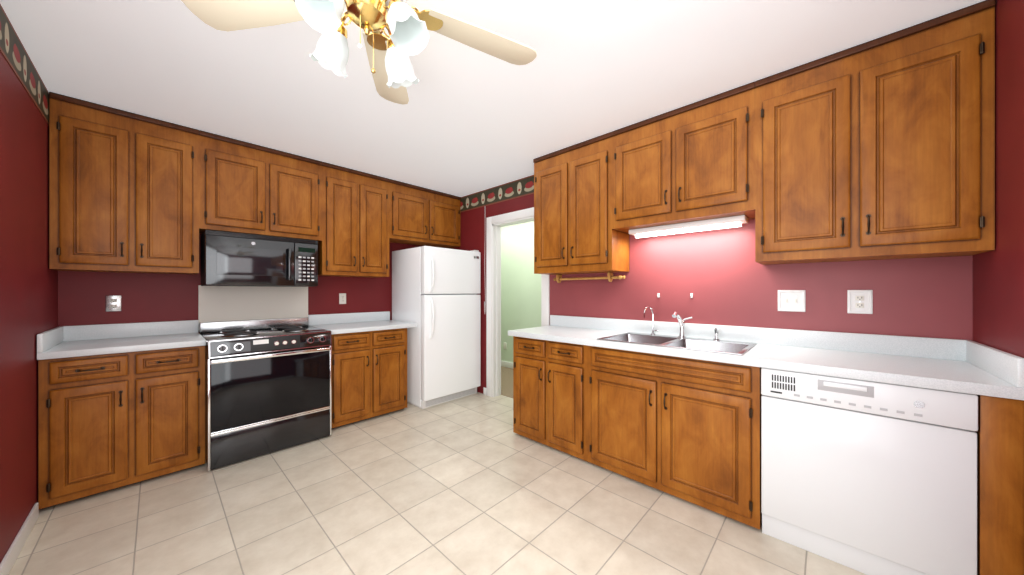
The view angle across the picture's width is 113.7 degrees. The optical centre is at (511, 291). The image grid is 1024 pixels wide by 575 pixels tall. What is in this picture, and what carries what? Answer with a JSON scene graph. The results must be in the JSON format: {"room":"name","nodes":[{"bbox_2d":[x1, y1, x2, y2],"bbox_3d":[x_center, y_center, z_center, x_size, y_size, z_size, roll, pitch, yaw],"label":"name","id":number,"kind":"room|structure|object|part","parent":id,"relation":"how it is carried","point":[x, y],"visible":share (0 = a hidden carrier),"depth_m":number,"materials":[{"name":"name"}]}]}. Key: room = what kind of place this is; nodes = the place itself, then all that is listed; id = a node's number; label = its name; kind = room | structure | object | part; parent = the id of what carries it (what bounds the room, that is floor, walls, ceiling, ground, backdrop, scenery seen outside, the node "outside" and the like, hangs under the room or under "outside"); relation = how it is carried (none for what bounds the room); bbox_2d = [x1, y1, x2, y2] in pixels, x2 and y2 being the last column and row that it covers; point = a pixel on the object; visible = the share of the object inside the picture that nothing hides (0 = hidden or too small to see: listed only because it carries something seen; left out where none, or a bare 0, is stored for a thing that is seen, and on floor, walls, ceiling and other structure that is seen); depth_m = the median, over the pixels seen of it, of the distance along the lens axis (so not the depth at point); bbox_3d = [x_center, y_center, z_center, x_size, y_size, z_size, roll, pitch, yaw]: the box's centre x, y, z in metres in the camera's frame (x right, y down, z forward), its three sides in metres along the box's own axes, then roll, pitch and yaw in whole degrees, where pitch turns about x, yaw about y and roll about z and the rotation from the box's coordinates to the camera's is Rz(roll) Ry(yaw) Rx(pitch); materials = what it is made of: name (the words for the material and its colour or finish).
{"room":"kitchen","nodes":[
{"label":"kitchen","id":0,"kind":"room"},
{"bbox_2d":[0,52,57,562],"bbox_3d":[-1.525,0.010,0.715,4.480,2.500,0.120,0,0,43],"label":"wall","id":1,"kind":"structure","parent":0,"point":[28,295],"depth_m":1.67,"materials":[{"name":"red paint"}]},
{"bbox_2d":[0,503,38,574],"bbox_3d":[-1.289,1.218,0.586,3.720,0.085,0.018,0,0,43],"label":"baseboard","id":2,"kind":"structure","parent":1,"relation":"attached to","point":[13,552],"depth_m":1.60,"materials":[{"name":"white wood"}]},
{"bbox_2d":[0,4,48,124],"bbox_3d":[-1.526,-1.140,0.801,4.358,0.200,0.003,0,0,43],"label":"wallpaper border","id":3,"kind":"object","parent":1,"relation":"attached to","point":[16,55],"depth_m":1.68,"materials":[{"name":"multicoloured paper"}]},
{"bbox_2d":[58,234,420,332],"bbox_3d":[-2.096,0.010,3.462,0.120,2.500,3.336,0,0,43],"label":"wall","id":4,"kind":"structure","parent":0,"point":[150,297],"depth_m":2.64,"materials":[{"name":"red paint"}]},
{"bbox_2d":[106,295,120,311],"bbox_3d":[-2.941,0.090,2.469,0.011,0.118,0.075,0,0,43],"label":"electrical outlet","id":5,"kind":"object","parent":4,"relation":"attached to","point":[113,302],"visible":1,"depth_m":2.47,"materials":[{"name":"silver metal"}]},
{"bbox_2d":[49,92,200,274],"bbox_3d":[-2.752,-0.690,2.430,0.335,1.100,0.681,0,0,43],"label":"upper cabinet","id":6,"kind":"object","parent":4,"relation":"attached to","point":[129,192],"depth_m":2.28,"materials":[{"name":"brown wood"}]},
{"bbox_2d":[198,285,307,322],"bbox_3d":[-2.348,0.140,3.097,0.009,0.380,0.812,0,0,43],"label":"panel","id":7,"kind":"object","parent":4,"relation":"attached to","point":[225,303],"visible":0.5,"depth_m":3.05,"materials":[{"name":"beige"}]},
{"bbox_2d":[201,131,324,243],"bbox_3d":[-2.222,-0.863,2.991,0.335,0.754,0.863,0,0,43],"label":"upper cabinet","id":8,"kind":"object","parent":4,"relation":"attached to","point":[247,188],"depth_m":2.84,"materials":[{"name":"brown wood"}]},
{"bbox_2d":[201,230,317,286],"bbox_3d":[-2.195,-0.258,2.947,0.415,0.425,0.775,0,0,43],"label":"over-the-range microwave","id":9,"kind":"object","parent":8,"relation":"attached to","point":[234,259],"visible":1,"depth_m":2.77,"materials":[{"name":"black"}]},
{"bbox_2d":[339,293,345,303],"bbox_3d":[-1.841,0.080,3.638,0.011,0.115,0.072,0,0,43],"label":"electrical outlet","id":10,"kind":"object","parent":4,"relation":"attached to","point":[342,298],"visible":1,"depth_m":3.63,"materials":[{"name":"white plastic"}]},
{"bbox_2d":[318,162,392,277],"bbox_3d":[-1.695,-0.700,3.551,0.335,1.080,0.675,0,0,43],"label":"upper cabinet","id":11,"kind":"object","parent":4,"relation":"attached to","point":[358,204],"depth_m":3.42,"materials":[{"name":"brown wood"}]},
{"bbox_2d":[393,180,460,247],"bbox_3d":[-1.126,-0.915,4.155,0.335,0.649,0.985,0,0,43],"label":"upper cabinet","id":12,"kind":"object","parent":4,"relation":"attached to","point":[422,216],"depth_m":4.02,"materials":[{"name":"brown wood"}]},
{"bbox_2d":[8,392,865,574],"bbox_3d":[-0.425,1.290,1.970,4.600,0.060,3.456,0,0,43],"label":"floor","id":13,"kind":"structure","parent":0,"point":[473,484],"depth_m":1.85,"materials":[{"name":"tile"}]},
{"bbox_2d":[38,346,204,508],"bbox_3d":[-2.633,0.823,2.329,0.645,0.875,0.697,0,0,43],"label":"base cabinet","id":14,"kind":"object","parent":13,"relation":"on","point":[108,422],"visible":1,"depth_m":2.09,"materials":[{"name":"brown wood"}]},
{"bbox_2d":[37,320,205,359],"bbox_3d":[-2.638,0.312,2.333,0.630,0.144,0.698,0,0,43],"label":"countertop","id":15,"kind":"structure","parent":14,"relation":"on","point":[72,341],"depth_m":2.33,"materials":[{"name":"laminate"}]},
{"bbox_2d":[199,317,331,471],"bbox_3d":[-2.078,0.760,2.837,0.741,1.000,0.803,0,0,43],"label":"range","id":16,"kind":"object","parent":13,"relation":"on","point":[268,385],"visible":1,"depth_m":2.58,"materials":[{"name":"black metal"}]},
{"bbox_2d":[332,328,406,428],"bbox_3d":[-1.573,0.823,3.454,0.645,0.875,0.770,0,0,43],"label":"base cabinet","id":17,"kind":"object","parent":13,"relation":"on","point":[369,374],"visible":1,"depth_m":3.23,"materials":[{"name":"brown wood"}]},
{"bbox_2d":[308,311,416,333],"bbox_3d":[-1.545,0.312,3.493,0.630,0.144,0.865,0,0,43],"label":"countertop","id":18,"kind":"structure","parent":17,"relation":"on","point":[341,323],"depth_m":3.50,"materials":[{"name":"laminate"}]},
{"bbox_2d":[392,246,480,408],"bbox_3d":[-0.890,0.380,4.041,0.781,1.760,0.790,0,0,43],"label":"refrigerator","id":19,"kind":"object","parent":13,"relation":"on","point":[435,297],"visible":1,"depth_m":3.75,"materials":[{"name":"white metal"}]},
{"bbox_2d":[513,336,587,461],"bbox_3d":[0.469,0.823,2.888,0.740,0.875,0.645,0,0,43],"label":"base cabinet","id":20,"kind":"object","parent":13,"relation":"on","point":[550,393],"visible":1,"depth_m":2.63,"materials":[{"name":"brown wood"}]},
{"bbox_2d":[588,346,761,529],"bbox_3d":[1.107,0.823,2.287,1.015,0.875,0.645,0,0,43],"label":"base cabinet","id":21,"kind":"object","parent":13,"relation":"on","point":[688,429],"visible":0.98,"depth_m":1.99,"materials":[{"name":"brown wood"}]},
{"bbox_2d":[508,315,1023,399],"bbox_3d":[1.110,0.314,2.289,2.556,0.148,0.635,0,0,43],"label":"countertop","id":22,"kind":"structure","parent":21,"relation":"on","point":[965,366],"depth_m":1.77,"materials":[{"name":"laminate"}]},
{"bbox_2d":[597,332,756,354],"bbox_3d":[1.103,0.423,2.286,0.864,0.171,0.534,0,0,43],"label":"double sink","id":23,"kind":"object","parent":22,"relation":"in","point":[727,347],"visible":0.44,"depth_m":2.32,"materials":[{"name":"silver metal"}]},
{"bbox_2d":[643,306,719,340],"bbox_3d":[1.197,0.225,2.396,0.475,0.225,0.210,0,0,43],"label":"faucet set","id":24,"kind":"object","parent":22,"relation":"on","point":[682,327],"visible":1,"depth_m":2.43,"materials":[{"name":"silver metal"}]},
{"bbox_2d":[761,368,977,574],"bbox_3d":[1.723,0.826,1.706,0.664,0.868,0.614,0,0,43],"label":"dishwasher","id":25,"kind":"object","parent":13,"relation":"on","point":[870,477],"visible":0.92,"depth_m":1.46,"materials":[{"name":"white plastic"}]},
{"bbox_2d":[975,395,1023,574],"bbox_3d":[2.013,0.823,1.453,0.096,0.875,0.616,0,0,43],"label":"cabinet filler","id":26,"kind":"object","parent":13,"relation":"on","point":[1000,491],"visible":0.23,"depth_m":1.23,"materials":[{"name":"brown wood"}]},
{"bbox_2d":[0,0,984,196],"bbox_3d":[-0.425,-1.270,1.970,4.600,0.060,3.456,0,0,43],"label":"ceiling","id":27,"kind":"structure","parent":0,"point":[466,120],"depth_m":1.88,"materials":[{"name":"white paint"}]},
{"bbox_2d":[181,0,536,104],"bbox_3d":[-0.446,-0.997,1.087,1.222,0.486,1.271,0,0,43],"label":"ceiling fan","id":28,"kind":"object","parent":27,"relation":"hanging from","point":[408,27],"visible":1,"depth_m":1.19,"materials":[{"name":"white"}]},
{"bbox_2d":[501,366,512,397],"bbox_3d":[0.247,1.288,4.549,4.600,0.065,1.220,0,0,43],"label":"floor","id":29,"kind":"structure","parent":0,"point":[506,381],"depth_m":4.63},
{"bbox_2d":[501,221,540,362],"bbox_3d":[0.624,0.040,4.949,4.840,2.440,0.120,0,0,43],"label":"wall","id":30,"kind":"structure","parent":0,"point":[520,294],"depth_m":5.32,"materials":[{"name":"paint"}]},
{"bbox_2d":[501,360,512,368],"bbox_3d":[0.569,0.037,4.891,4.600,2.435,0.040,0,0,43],"label":"baseboard","id":31,"kind":"structure","parent":30,"relation":"attached to","point":[506,364],"depth_m":5.51,"materials":[{"name":"white wood"}]},
{"bbox_2d":[449,194,972,393],"bbox_3d":[0.675,0.010,3.225,4.480,2.500,0.120,0,0,43],"label":"wall","id":32,"kind":"structure","parent":0,"point":[723,276],"depth_m":2.28,"materials":[{"name":"red paint"}]},
{"bbox_2d":[460,175,533,212],"bbox_3d":[-0.244,-1.140,4.006,1.829,0.200,0.003,0,0,43],"label":"wallpaper border","id":33,"kind":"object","parent":32,"relation":"attached to","point":[518,188],"depth_m":3.91,"materials":[{"name":"multicoloured paper"}]},
{"bbox_2d":[486,207,549,396],"bbox_3d":[0.080,0.185,3.774,0.940,2.150,0.144,0,0,43],"label":"door frame","id":34,"kind":"structure","parent":32,"relation":"attached to","point":[494,224],"depth_m":4.00,"materials":[{"name":"white wood"}]},
{"bbox_2d":[533,0,995,274],"bbox_3d":[1.216,-0.702,2.376,2.521,1.074,0.365,0,0,43],"label":"upper cabinet","id":35,"kind":"object","parent":32,"relation":"attached to","point":[718,223],"depth_m":1.79,"materials":[{"name":"brown wood"}]},
{"bbox_2d":[554,272,625,282],"bbox_3d":[0.672,-0.122,2.995,0.720,0.085,0.079,0,0,43],"label":"paper towel holder","id":36,"kind":"object","parent":35,"relation":"attached to","point":[610,277],"visible":1,"depth_m":2.96,"materials":[{"name":"brown wood"}]},
{"bbox_3d":[1.216,-0.702,2.376,2.521,1.074,0.365,0,0,43],"label":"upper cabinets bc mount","id":37,"kind":"part","parent":35,"relation":"part of","materials":[{"name":"brown wood"}]},
{"bbox_2d":[778,290,805,311],"bbox_3d":[1.760,0.060,2.108,0.135,0.135,0.016,0,0,43],"label":"switch","id":38,"kind":"object","parent":32,"relation":"attached to","point":[792,300],"visible":1,"depth_m":2.10,"materials":[{"name":"white plastic"}]},
{"bbox_2d":[847,290,872,313],"bbox_3d":[1.980,0.060,1.905,0.100,0.135,0.011,0,0,43],"label":"outlet","id":39,"kind":"object","parent":32,"relation":"attached to","point":[859,301],"visible":1,"depth_m":1.90,"materials":[{"name":"white plastic"}]},
{"bbox_2d":[973,0,1023,357],"bbox_3d":[1.246,0.010,0.477,0.120,2.500,3.336,0,0,43],"label":"wall","id":40,"kind":"structure","parent":0,"point":[998,297],"depth_m":1.33,"materials":[{"name":"red paint"}]}
]}

